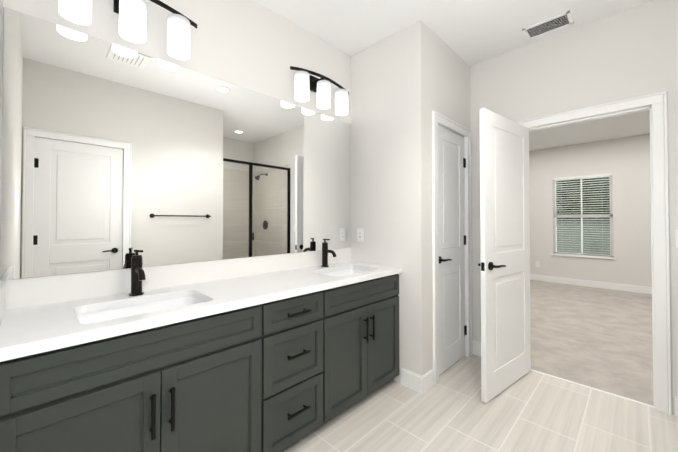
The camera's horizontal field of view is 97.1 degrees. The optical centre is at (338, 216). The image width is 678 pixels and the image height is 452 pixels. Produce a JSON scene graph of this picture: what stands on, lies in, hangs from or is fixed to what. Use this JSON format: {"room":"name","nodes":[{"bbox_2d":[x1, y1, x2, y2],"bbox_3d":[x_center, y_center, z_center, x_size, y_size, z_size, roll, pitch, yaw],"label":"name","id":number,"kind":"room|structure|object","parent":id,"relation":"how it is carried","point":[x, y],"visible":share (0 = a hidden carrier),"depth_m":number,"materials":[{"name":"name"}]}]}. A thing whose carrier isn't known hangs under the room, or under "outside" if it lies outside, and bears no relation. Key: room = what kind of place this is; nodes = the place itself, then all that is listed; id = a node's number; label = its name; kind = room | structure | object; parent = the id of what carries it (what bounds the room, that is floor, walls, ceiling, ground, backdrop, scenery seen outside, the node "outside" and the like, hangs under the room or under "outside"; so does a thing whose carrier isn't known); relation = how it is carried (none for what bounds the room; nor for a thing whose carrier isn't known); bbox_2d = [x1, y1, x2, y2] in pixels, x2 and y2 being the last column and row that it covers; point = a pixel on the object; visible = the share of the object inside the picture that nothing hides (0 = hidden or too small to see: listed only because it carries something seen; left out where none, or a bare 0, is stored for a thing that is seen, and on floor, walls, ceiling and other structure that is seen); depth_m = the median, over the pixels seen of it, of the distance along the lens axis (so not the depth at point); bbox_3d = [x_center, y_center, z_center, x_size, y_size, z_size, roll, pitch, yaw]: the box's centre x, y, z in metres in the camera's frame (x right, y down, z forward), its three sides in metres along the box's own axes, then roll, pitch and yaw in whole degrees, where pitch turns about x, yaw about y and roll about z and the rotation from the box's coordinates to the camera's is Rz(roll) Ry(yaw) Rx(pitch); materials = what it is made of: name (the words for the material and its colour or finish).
{"room":"bathroom","nodes":[
{"label":"bathroom","id":0,"kind":"room"},
{"bbox_2d":[0,0,2,133],"bbox_3d":[-0.631,-0.115,0.383,2.337,2.840,0.120,-1,-1,45],"label":"wall","id":1,"kind":"structure","parent":0,"point":[1,1],"depth_m":1.23,"materials":[{"name":"white paint"}]},
{"bbox_2d":[59,0,91,24],"label":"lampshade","id":2,"kind":"object","parent":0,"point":[75,11],"depth_m":1.35,"materials":[{"name":"white glass"}]},
{"bbox_2d":[0,0,350,309],"bbox_3d":[-0.354,-0.088,2.399,0.127,2.840,3.370,-1,-1,45],"label":"wall","id":3,"kind":"structure","parent":0,"point":[114,156],"depth_m":1.68,"materials":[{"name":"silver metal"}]},
{"bbox_2d":[113,0,145,43],"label":"sconce","id":4,"kind":"object","parent":3,"relation":"attached to","point":[132,20],"depth_m":1.47,"materials":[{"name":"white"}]},
{"bbox_2d":[150,0,196,59],"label":"sconce","id":5,"kind":"object","parent":3,"relation":"attached to","point":[178,25],"depth_m":1.62,"materials":[{"name":"black"}]},
{"bbox_2d":[290,66,348,115],"bbox_3d":[-0.140,-1.020,2.432,0.160,0.265,0.630,-1,-1,45],"label":"sconce","id":6,"kind":"object","parent":3,"relation":"attached to","point":[304,82],"visible":0.98,"depth_m":2.37,"materials":[{"name":"black"}]},
{"bbox_2d":[351,20,429,382],"bbox_3d":[0.412,-0.086,2.576,0.724,2.840,0.120,-1,-1,45],"label":"wall","id":7,"kind":"structure","parent":0,"point":[390,145],"depth_m":2.42,"materials":[{"name":"white paint"}]},
{"bbox_2d":[357,229,363,241],"bbox_3d":[0.191,0.166,2.701,0.075,0.118,0.009,-1,-1,45],"label":"outlet","id":8,"kind":"object","parent":7,"relation":"attached to","point":[360,235],"visible":1,"depth_m":2.69,"materials":[{"name":"white plastic"}]},
{"bbox_2d":[428,27,469,369],"bbox_3d":[0.964,-0.084,2.703,0.120,2.840,0.840,-1,-1,45],"label":"wall","id":9,"kind":"structure","parent":0,"point":[449,80],"depth_m":2.55,"materials":[{"name":"white paint"}]},
{"bbox_2d":[432,111,471,384],"bbox_3d":[0.994,0.245,2.677,0.092,2.182,0.750,-1,-1,45],"label":"trim","id":10,"kind":"structure","parent":9,"relation":"attached to","point":[439,119],"depth_m":2.53,"materials":[{"name":"white wood"}]},
{"bbox_2d":[438,125,466,374],"bbox_3d":[1.013,0.276,2.663,0.097,2.095,0.615,-1,-1,45],"label":"closet door","id":11,"kind":"structure","parent":9,"relation":"in","point":[451,227],"depth_m":2.67,"materials":[{"name":"white wood"}]},
{"bbox_2d":[254,0,652,150],"bbox_3d":[2.379,-1.551,2.960,6.440,0.100,7.990,-1,-1,45],"label":"ceiling","id":12,"kind":"structure","parent":0,"point":[470,32],"depth_m":2.33,"materials":[{"name":"white paint"}]},
{"bbox_2d":[522,10,573,39],"bbox_3d":[1.649,-1.502,2.366,0.310,0.012,0.200,-1,-1,45],"label":"ceiling vent","id":13,"kind":"object","parent":12,"relation":"in","point":[554,23],"visible":1,"depth_m":2.36,"materials":[{"name":"white metal"}]},
{"bbox_2d":[282,354,677,451],"bbox_3d":[0.892,1.365,1.071,3.740,0.100,3.270,-1,-1,45],"label":"floor","id":14,"kind":"structure","parent":0,"point":[529,411],"depth_m":1.94,"materials":[{"name":"beige tile"}]},
{"bbox_2d":[0,269,398,451],"bbox_3d":[-0.448,0.882,1.803,0.570,0.885,2.164,-1,-1,45],"label":"bathroom vanity","id":15,"kind":"object","parent":14,"relation":"on","point":[279,375],"visible":0.9,"depth_m":1.36,"materials":[{"name":"grey wood"}]},
{"bbox_2d":[0,261,402,361],"bbox_3d":[-0.453,0.357,1.815,0.557,0.164,2.164,-1,-1,45],"label":"countertop","id":16,"kind":"structure","parent":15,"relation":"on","point":[28,331],"depth_m":1.34,"materials":[{"name":"stone"}]},
{"bbox_2d":[129,250,145,295],"bbox_3d":[-0.994,0.281,1.486,0.160,0.227,0.064,-1,-1,45],"label":"faucet","id":17,"kind":"object","parent":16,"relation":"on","point":[137,274],"visible":1,"depth_m":1.50,"materials":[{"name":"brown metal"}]},
{"bbox_2d":[321,239,335,266],"bbox_3d":[-0.081,0.293,2.405,0.160,0.227,0.064,-1,-1,45],"label":"faucet","id":18,"kind":"object","parent":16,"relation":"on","point":[325,251],"visible":1,"depth_m":2.42,"materials":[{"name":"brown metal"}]},
{"bbox_2d":[470,0,677,414],"bbox_3d":[2.116,-0.090,2.236,3.620,2.840,0.120,-1,-1,45],"label":"wall","id":19,"kind":"structure","parent":0,"point":[629,53],"depth_m":2.33,"materials":[{"name":"white paint"}]},
{"bbox_2d":[472,340,480,355],"bbox_3d":[1.433,1.273,2.802,0.381,0.130,0.015,-1,-1,45],"label":"baseboard","id":20,"kind":"structure","parent":19,"relation":"attached to","point":[476,346],"depth_m":2.89,"materials":[{"name":"white"}]},
{"bbox_2d":[478,108,530,402],"bbox_3d":[1.339,0.272,2.375,0.785,2.095,0.159,1,-1,-37],"label":"bedroom door","id":21,"kind":"structure","parent":19,"relation":"in","point":[504,264],"depth_m":2.30,"materials":[{"name":"white wood"}]},
{"bbox_2d":[516,91,671,414],"bbox_3d":[1.952,0.241,2.394,0.920,2.182,0.164,-1,-1,45],"label":"door frame","id":22,"kind":"structure","parent":19,"relation":"attached to","point":[654,105],"depth_m":2.05,"materials":[{"name":"white wood"}]},
{"bbox_2d":[676,230,677,247],"bbox_3d":[2.297,0.146,1.961,0.118,0.118,0.008,-1,-1,45],"label":"switch plate","id":23,"kind":"object","parent":19,"relation":"attached to","point":[677,238],"visible":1,"depth_m":2.00,"materials":[{"name":"white plastic"}]},
{"bbox_2d":[529,134,651,286],"bbox_3d":[5.153,-0.044,5.731,6.440,2.840,0.120,-1,-1,45],"label":"wall","id":24,"kind":"structure","parent":0,"point":[625,161],"depth_m":5.69,"materials":[{"name":"white paint"}]},
{"bbox_2d":[551,175,615,258],"bbox_3d":[4.851,-0.008,5.987,0.990,1.625,0.120,-1,-1,45],"label":"window","id":25,"kind":"structure","parent":24,"relation":"in","point":[581,214],"depth_m":5.98,"materials":[{"name":"white"}]},
{"bbox_2d":[553,173,612,257],"bbox_3d":[4.834,-0.021,5.970,0.922,1.596,0.048,-1,-1,45],"label":"window blinds","id":26,"kind":"object","parent":25,"relation":"attached to","point":[582,177],"visible":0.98,"depth_m":5.94,"materials":[{"name":"white plastic"}]},
{"bbox_2d":[530,274,651,293],"bbox_3d":[5.106,1.311,5.666,6.200,0.130,0.014,-1,-1,45],"label":"baseboard","id":27,"kind":"structure","parent":24,"relation":"attached to","point":[596,284],"depth_m":5.80,"materials":[{"name":"white wood"}]},
{"bbox_2d":[530,280,653,405],"bbox_3d":[3.531,1.403,4.080,6.440,0.104,4.720,-1,-1,45],"label":"floor carpet","id":28,"kind":"object","parent":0,"point":[599,338],"visible":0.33,"depth_m":3.32,"materials":[{"name":"beige carpet"}]},
{"label":"outside","id":29,"kind":"structure","parent":0,"visible":0},
{"bbox_2d":[556,176,609,254],"bbox_3d":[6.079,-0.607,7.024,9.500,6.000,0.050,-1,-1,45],"label":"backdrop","id":30,"kind":"structure","parent":29,"point":[566,223],"depth_m":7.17,"materials":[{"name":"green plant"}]}
]}

